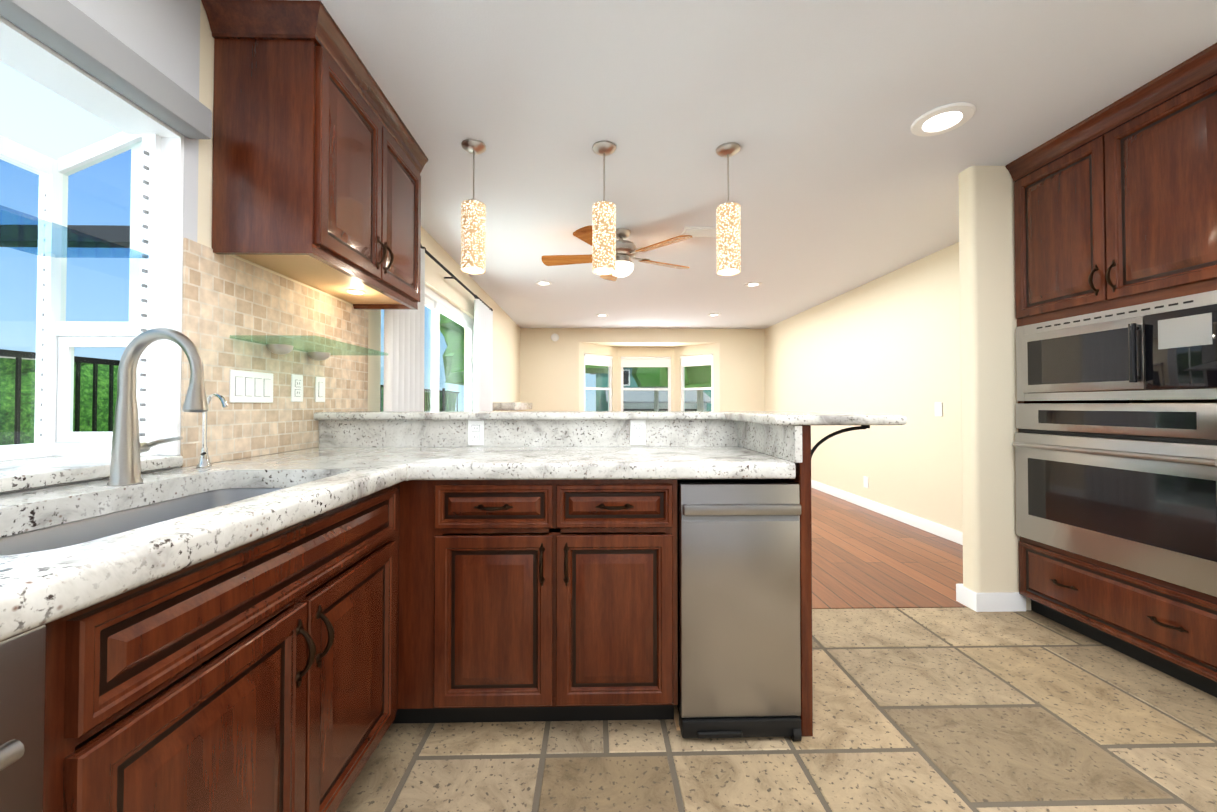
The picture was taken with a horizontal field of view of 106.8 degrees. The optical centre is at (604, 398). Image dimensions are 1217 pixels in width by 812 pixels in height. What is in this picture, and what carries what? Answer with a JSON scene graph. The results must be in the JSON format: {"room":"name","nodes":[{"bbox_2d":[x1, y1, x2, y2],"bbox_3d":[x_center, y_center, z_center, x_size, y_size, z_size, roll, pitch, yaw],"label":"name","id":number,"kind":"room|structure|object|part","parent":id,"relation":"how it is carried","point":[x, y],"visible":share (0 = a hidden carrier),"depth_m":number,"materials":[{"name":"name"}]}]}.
{"room":"kitchen","nodes":[
{"label":"kitchen","id":0,"kind":"room"},
{"bbox_2d":[0,0,1030,609],"bbox_3d":[0.764,-0.056,3.097,4.530,2.440,10.900,0,-1,-1],"label":"wall","id":1,"kind":"structure","parent":0,"point":[914,342],"depth_m":3.99,"materials":[{"name":"beige paint"}]},
{"bbox_2d":[0,455,182,492],"bbox_3d":[-1.484,0.182,0.694,0.408,0.034,1.374,0,-1,-1],"label":"window sill","id":2,"kind":"structure","parent":1,"relation":"attached to","point":[22,474],"depth_m":1.13,"materials":[{"name":"white stone"}]},
{"bbox_2d":[0,16,183,460],"bbox_3d":[-1.495,-0.329,0.701,0.390,1.107,1.399,0,-1,-1],"label":"garden window","id":3,"kind":"structure","parent":1,"relation":"in","point":[155,145],"depth_m":1.37,"materials":[{"name":"white plastic"}]},
{"bbox_3d":[-1.525,-0.363,0.701,0.330,1.015,1.396,0,-1,-1],"label":"glass","id":4,"kind":"part","parent":3,"relation":"part of","materials":[{"name":"clear glass"}]},
{"bbox_2d":[0,206,148,257],"bbox_3d":[-1.525,-0.441,0.702,0.306,0.010,1.336,0,-1,-1],"label":"shelf","id":5,"kind":"object","parent":3,"relation":"attached to","point":[90,255],"visible":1,"depth_m":1.24,"materials":[{"name":"clear glass"}]},
{"bbox_2d":[0,0,211,138],"bbox_3d":[-1.261,-0.873,0.692,0.074,0.095,1.475,0,-1,-1],"label":"shade valance","id":6,"kind":"object","parent":1,"relation":"attached to","point":[69,31],"visible":1,"depth_m":1.13,"materials":[{"name":"grey fabric"}]},
{"bbox_2d":[180,238,367,466],"bbox_3d":[-1.323,-0.135,1.970,0.008,0.714,1.134,0,-1,-1],"label":"tile backsplash","id":7,"kind":"structure","parent":1,"relation":"attached to","point":[226,297],"depth_m":1.72,"materials":[{"name":"tile"}]},
{"bbox_2d":[229,369,272,402],"bbox_3d":[-1.308,-0.041,1.670,0.009,0.115,0.210,0,-1,-1],"label":"light switch","id":8,"kind":"object","parent":7,"relation":"attached to","point":[249,387],"depth_m":1.66,"materials":[{"name":"white plastic"}]},
{"bbox_2d":[266,344,293,354],"bbox_3d":[-1.270,-0.189,1.764,0.088,0.036,0.087,0,-1,-1],"label":"support","id":9,"kind":"object","parent":7,"relation":"attached to","point":[280,349],"depth_m":1.74,"materials":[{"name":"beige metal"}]},
{"bbox_2d":[230,335,387,354],"bbox_3d":[-1.165,-0.211,1.852,0.301,0.010,0.550,0,-1,-1],"label":"glass shelf","id":10,"kind":"object","parent":9,"relation":"on","point":[316,340],"visible":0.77,"depth_m":1.77,"materials":[{"name":"glass"}]},
{"bbox_2d":[291,374,302,401],"bbox_3d":[-1.314,-0.042,1.930,0.008,0.116,0.072,0,-1,-1],"label":"outlet","id":11,"kind":"object","parent":7,"relation":"attached to","point":[296,380],"depth_m":1.92,"materials":[{"name":"white plastic"}]},
{"bbox_2d":[307,352,329,360],"bbox_3d":[-1.275,-0.185,2.014,0.088,0.036,0.087,0,-1,-1],"label":"support","id":12,"kind":"object","parent":7,"relation":"attached to","point":[318,356],"depth_m":1.99,"materials":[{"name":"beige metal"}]},
{"bbox_2d":[315,377,324,401],"bbox_3d":[-1.317,-0.040,2.091,0.009,0.116,0.072,0,-1,-1],"label":"light switch","id":13,"kind":"object","parent":7,"relation":"attached to","point":[319,381],"depth_m":2.08,"materials":[{"name":"white plastic"}]},
{"bbox_2d":[201,0,427,309],"bbox_3d":[-1.128,-0.886,1.942,0.388,0.812,0.952,0,-1,-1],"label":"upper cabinet","id":14,"kind":"object","parent":1,"relation":"attached to","point":[320,159],"visible":1,"depth_m":1.52,"materials":[{"name":"brown wood"}]},
{"bbox_2d":[380,286,473,410],"bbox_3d":[-1.437,0.150,3.821,0.060,2.050,2.250,0,-1,-1],"label":"sliding door","id":15,"kind":"structure","parent":1,"relation":"in","point":[436,304],"depth_m":3.95,"materials":[{"name":"white"}]},
{"bbox_3d":[-1.437,0.150,3.821,0.060,2.050,2.250,0,-1,-1],"label":"frame","id":16,"kind":"part","parent":15,"relation":"part of","materials":[{"name":"white plastic"}]},
{"bbox_2d":[383,245,492,410],"bbox_3d":[-1.305,0.057,3.827,0.124,2.212,2.693,0,-1,-1],"label":"curtains","id":17,"kind":"object","parent":1,"relation":"hanging from","point":[404,361],"visible":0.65,"depth_m":2.97,"materials":[{"name":"white fabric"}]},
{"bbox_3d":[-1.310,-1.025,3.841,0.114,0.048,2.690,0,-1,-1],"label":"curtain rod","id":18,"kind":"part","parent":17,"relation":"part of","materials":[{"name":"black metal"}]},
{"bbox_2d":[551,333,558,340],"bbox_3d":[-0.861,-1.048,7.762,0.140,0.140,0.030,0,-1,-1],"label":"smoke detector","id":19,"kind":"object","parent":1,"relation":"attached to","point":[554,336],"visible":1,"depth_m":7.75,"materials":[{"name":"white plastic"}]},
{"bbox_2d":[584,353,712,410],"bbox_3d":[0.761,-0.171,8.190,2.364,1.220,0.579,0,-1,-1],"label":"bay window","id":20,"kind":"structure","parent":1,"relation":"in","point":[609,386],"depth_m":8.33,"materials":[{"name":"white"}]},
{"bbox_2d":[584,354,712,366],"bbox_3d":[0.761,-0.679,8.161,2.286,0.195,0.556,0,-1,-1],"label":"shades","id":21,"kind":"object","parent":20,"relation":"attached to","point":[686,361],"visible":0.94,"depth_m":8.27,"materials":[{"name":"white fabric"}]},
{"bbox_2d":[863,476,867,487],"bbox_3d":[2.836,0.911,4.908,0.008,0.120,0.080,0,-1,-1],"label":"outlet","id":22,"kind":"object","parent":1,"relation":"attached to","point":[865,479],"depth_m":4.91,"materials":[{"name":"white plastic"}]},
{"bbox_2d":[811,480,1025,611],"bbox_3d":[0.714,1.148,5.397,4.230,0.100,5.964,0,-1,-1],"label":"baseboard","id":23,"kind":"structure","parent":1,"relation":"attached to","point":[995,601],"depth_m":3.70,"materials":[{"name":"white wood"}]},
{"bbox_2d":[935,402,941,416],"bbox_3d":[2.857,0.096,3.870,0.011,0.120,0.080,0,-1,-1],"label":"switch plate","id":24,"kind":"object","parent":1,"relation":"attached to","point":[938,408],"depth_m":3.86,"materials":[{"name":"white plastic"}]},
{"bbox_2d":[306,0,1216,328],"bbox_3d":[0.764,-1.325,3.140,4.530,0.100,10.950,0,-1,-1],"label":"ceiling","id":25,"kind":"structure","parent":0,"point":[842,178],"depth_m":2.08,"materials":[{"name":"white paint"}]},
{"bbox_2d":[461,139,485,273],"bbox_3d":[-0.669,-0.967,2.299,0.124,0.640,0.124,0,-1,-1],"label":"pendant light","id":26,"kind":"object","parent":25,"relation":"hanging from","point":[473,235],"visible":1,"depth_m":2.25,"materials":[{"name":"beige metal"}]},
{"bbox_2d":[535,280,551,285],"bbox_3d":[-0.659,-1.243,4.884,0.182,0.012,0.182,0,-1,-1],"label":"recessed light","id":27,"kind":"object","parent":25,"relation":"in","point":[544,283],"visible":0.96,"depth_m":4.87,"materials":[{"name":"white"}]},
{"bbox_2d":[596,314,608,316],"bbox_3d":[-0.037,-1.217,6.647,0.182,0.012,0.182,0,-1,-1],"label":"recessed light","id":28,"kind":"object","parent":25,"relation":"in","point":[602,315],"visible":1,"depth_m":6.64,"materials":[{"name":"white"}]},
{"bbox_2d":[592,141,615,274],"bbox_3d":[-0.004,-0.967,2.313,0.124,0.640,0.124,0,-1,-1],"label":"pendant light","id":29,"kind":"object","parent":25,"relation":"hanging from","point":[603,236],"visible":1,"depth_m":2.27,"materials":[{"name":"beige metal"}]},
{"bbox_2d":[542,225,692,280],"bbox_3d":[0.101,-1.098,3.474,1.186,0.343,1.180,0,-1,-1],"label":"ceiling fan","id":30,"kind":"object","parent":25,"relation":"hanging from","point":[626,251],"visible":0.79,"depth_m":3.39,"materials":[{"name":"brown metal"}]},
{"bbox_2d":[681,227,715,236],"bbox_3d":[0.742,-1.262,3.434,0.300,0.018,0.180,0,-1,-1],"label":"ceiling vent","id":31,"kind":"object","parent":25,"relation":"in","point":[701,231],"visible":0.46,"depth_m":3.39,"materials":[{"name":"white"}]},
{"bbox_2d":[708,313,720,315],"bbox_3d":[1.595,-1.218,6.593,0.182,0.012,0.182,0,-1,-1],"label":"recessed light","id":32,"kind":"object","parent":25,"relation":"in","point":[714,314],"visible":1,"depth_m":6.55,"materials":[{"name":"white"}]},
{"bbox_2d":[716,142,740,275],"bbox_3d":[0.636,-0.967,2.327,0.124,0.640,0.124,0,-1,-1],"label":"pendant light","id":33,"kind":"object","parent":25,"relation":"hanging from","point":[728,230],"visible":0.98,"depth_m":2.28,"materials":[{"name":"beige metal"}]},
{"bbox_2d":[745,282,761,286],"bbox_3d":[1.620,-1.242,4.933,0.182,0.012,0.182,0,-1,-1],"label":"recessed light","id":34,"kind":"object","parent":25,"relation":"in","point":[752,284],"visible":0.98,"depth_m":4.92,"materials":[{"name":"white"}]},
{"bbox_2d":[911,102,975,136],"bbox_3d":[1.561,-1.284,2.091,0.242,0.012,0.242,0,-1,-1],"label":"recessed light","id":35,"kind":"object","parent":25,"relation":"in","point":[943,119],"visible":1,"depth_m":2.08,"materials":[{"name":"white"}]},
{"bbox_2d":[335,607,1216,811],"bbox_3d":[0.829,1.145,0.048,4.530,0.050,4.863,0,-1,-1],"label":"floor","id":36,"kind":"structure","parent":0,"point":[949,709],"depth_m":1.48,"materials":[{"name":"tile"}]},
{"bbox_2d":[0,625,45,811],"bbox_3d":[-0.939,0.690,0.206,0.681,0.865,0.625,0,-1,-1],"label":"dishwasher","id":37,"kind":"object","parent":36,"relation":"on","point":[22,683],"visible":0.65,"depth_m":0.50,"materials":[{"name":"silver metal"}]},
{"bbox_2d":[43,595,118,811],"bbox_3d":[-0.962,0.687,0.196,0.635,0.868,0.735,0,-1,-1],"label":"base cabinet","id":38,"kind":"object","parent":36,"relation":"on","point":[82,659],"depth_m":0.57,"materials":[{"name":"brown wood"}]},
{"bbox_2d":[0,447,447,641],"bbox_3d":[-0.963,0.231,0.674,0.668,0.055,2.839,0,-1,-1],"label":"countertop","id":39,"kind":"structure","parent":38,"relation":"on","point":[39,588],"depth_m":0.87,"materials":[{"name":"stone"}]},
{"bbox_2d":[0,488,284,555],"bbox_3d":[-0.938,0.366,0.963,0.455,0.205,0.840,0,-1,-1],"label":"sink","id":40,"kind":"object","parent":39,"relation":"in","point":[74,532],"depth_m":1.06,"materials":[{"name":"silver metal"}]},
{"bbox_2d":[107,328,208,485],"bbox_3d":[-1.099,0.018,1.129,0.222,0.384,0.090,0,-1,-1],"label":"kitchen faucet","id":41,"kind":"object","parent":39,"relation":"on","point":[128,447],"visible":1,"depth_m":1.10,"materials":[{"name":"silver metal"}]},
{"bbox_2d":[196,393,227,467],"bbox_3d":[-1.210,0.099,1.398,0.118,0.231,0.063,0,-1,-1],"label":"filter faucet","id":42,"kind":"object","parent":39,"relation":"on","point":[204,461],"visible":0.9,"depth_m":1.40,"materials":[{"name":"silver metal"}]},
{"bbox_2d":[115,483,399,811],"bbox_3d":[-0.980,0.700,1.027,0.635,0.868,1.011,0,-1,-1],"label":"base cabinet","id":43,"kind":"object","parent":36,"relation":"on","point":[260,675],"depth_m":0.89,"materials":[{"name":"brown wood"}]},
{"bbox_2d":[392,479,679,729],"bbox_3d":[-0.230,0.622,1.868,0.940,1.048,0.715,0,-1,-1],"label":"base cabinet","id":44,"kind":"object","parent":36,"relation":"on","point":[535,600],"depth_m":1.52,"materials":[{"name":"brown wood"}]},
{"bbox_2d":[412,446,795,479],"bbox_3d":[0.000,0.248,1.805,1.262,0.055,0.619,0,-1,-1],"label":"countertop","id":45,"kind":"structure","parent":44,"relation":"on","point":[521,462],"depth_m":1.51,"materials":[{"name":"stone"}]},
{"bbox_2d":[319,420,801,462],"bbox_3d":[-0.331,0.622,1.855,1.970,1.049,0.736,0,-1,-1],"label":"bar","id":46,"kind":"object","parent":36,"relation":"on","point":[782,441],"visible":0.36,"depth_m":2.10,"materials":[{"name":"stone"}]},
{"bbox_2d":[468,420,483,444],"bbox_3d":[-0.599,0.160,2.099,0.072,0.116,0.009,0,-1,-1],"label":"outlet","id":47,"kind":"object","parent":46,"relation":"attached to","point":[476,432],"depth_m":2.10,"materials":[{"name":"white plastic"}]},
{"bbox_2d":[314,411,906,424],"bbox_3d":[-0.159,0.081,2.022,2.321,0.035,1.065,0,-1,-1],"label":"bar","id":48,"kind":"object","parent":46,"relation":"on","point":[789,418],"visible":1,"depth_m":2.06,"materials":[{"name":"stone"}]},
{"bbox_2d":[630,420,645,444],"bbox_3d":[0.155,0.160,2.115,0.072,0.116,0.009,0,-1,-1],"label":"outlet","id":49,"kind":"object","parent":46,"relation":"attached to","point":[637,428],"depth_m":2.11,"materials":[{"name":"white plastic"}]},
{"bbox_2d":[677,479,801,740],"bbox_3d":[0.450,0.719,1.789,0.404,0.852,0.599,0,-1,-1],"label":"trash compactor","id":50,"kind":"object","parent":36,"relation":"on","point":[738,594],"visible":0.98,"depth_m":1.51,"materials":[{"name":"silver metal"}]},
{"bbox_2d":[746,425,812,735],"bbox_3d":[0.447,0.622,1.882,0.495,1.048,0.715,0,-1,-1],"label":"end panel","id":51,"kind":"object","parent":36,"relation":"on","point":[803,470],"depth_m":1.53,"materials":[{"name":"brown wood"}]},
{"bbox_3d":[0.675,0.622,1.887,0.040,1.049,0.715,0,-1,-1],"label":"panel","id":52,"kind":"part","parent":51,"relation":"part of","materials":[{"name":"brown wood"}]},
{"bbox_2d":[811,425,869,457],"bbox_3d":[0.810,0.177,1.569,0.219,0.170,0.028,0,-1,-1],"label":"bracket","id":53,"kind":"object","parent":51,"relation":"attached to","point":[821,441],"visible":0.73,"depth_m":1.56,"materials":[{"name":"black metal"}]},
{"bbox_2d":[1005,43,1216,697],"bbox_3d":[2.539,-0.071,2.007,0.708,2.440,0.952,0,-1,-1],"label":"tall cabinet","id":54,"kind":"object","parent":36,"relation":"on","point":[1115,234],"visible":1,"depth_m":1.95,"materials":[{"name":"brown wood"}]},
{"bbox_2d":[1012,403,1216,596],"bbox_3d":[2.504,0.379,2.025,0.638,0.715,0.872,0,-1,-1],"label":"wall oven","id":55,"kind":"object","parent":54,"relation":"in","point":[1129,487],"depth_m":1.94,"materials":[{"name":"silver metal"}]},
{"bbox_2d":[1016,290,1216,400],"bbox_3d":[2.460,-0.193,2.033,0.524,0.403,0.872,0,-1,-1],"label":"microwave oven","id":56,"kind":"object","parent":54,"relation":"in","point":[1160,348],"depth_m":1.94,"materials":[{"name":"silver metal"}]},
{"bbox_2d":[811,487,966,608],"bbox_3d":[0.711,1.225,5.528,4.530,0.050,6.100,0,-1,-1],"label":"floor","id":57,"kind":"structure","parent":0,"point":[862,557],"depth_m":3.23,"materials":[{"name":"brown wood"}]},
{"bbox_2d":[493,402,531,410],"bbox_3d":[-1.269,0.636,6.294,0.298,1.150,1.500,0,-1,-1],"label":"fireplace mantel","id":58,"kind":"object","parent":57,"relation":"on","point":[507,406],"visible":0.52,"depth_m":5.56,"materials":[{"name":"stone"}]},
{"label":"outside","id":59,"kind":"structure","parent":0,"visible":0},
{"bbox_3d":[-0.255,1.573,13.955,60.000,0.200,52.000,0,-1,-1],"label":"ground","id":60,"kind":"structure","parent":59,"visible":0},
{"bbox_2d":[0,356,35,359],"bbox_3d":[-9.481,0.328,5.772,0.200,2.050,20.000,0,-1,-1],"label":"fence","id":61,"kind":"object","parent":60,"relation":"on","point":[15,357],"depth_m":7.19,"materials":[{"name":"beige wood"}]},
{"bbox_2d":[0,225,129,247],"bbox_3d":[-2.755,0.176,2.527,2.510,2.260,0.100,0,-1,-1],"label":"rafter","id":62,"kind":"object","parent":60,"relation":"on","point":[109,234],"depth_m":2.49,"materials":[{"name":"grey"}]},
{"bbox_2d":[0,358,455,444],"bbox_3d":[-5.010,0.482,5.896,1.544,1.746,16.136,0,-1,-1],"label":"railing","id":63,"kind":"object","parent":60,"relation":"on","point":[26,404],"depth_m":3.38,"materials":[{"name":"green plant"}]},
{"bbox_2d":[0,349,458,443],"bbox_3d":[-3.773,0.514,5.479,0.050,1.670,13.225,0,-1,-1],"label":"iron fence","id":64,"kind":"object","parent":60,"relation":"on","point":[31,355],"depth_m":3.25,"materials":[{"name":"black metal"}]},
{"bbox_2d":[440,313,710,410],"bbox_3d":[1.660,-1.724,17.435,16.652,6.496,9.916,0,-1,-1],"label":"trees","id":65,"kind":"object","parent":60,"relation":"on","point":[651,382],"depth_m":17.85,"materials":[{"name":"green plant"}]},
{"bbox_2d":[590,367,711,410],"bbox_3d":[3.214,-0.185,27.109,8.300,6.600,10.700,0,-1,-1],"label":"neighbor house","id":66,"kind":"structure","parent":60,"relation":"on","point":[706,393],"depth_m":23.25,"materials":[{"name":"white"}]}
]}

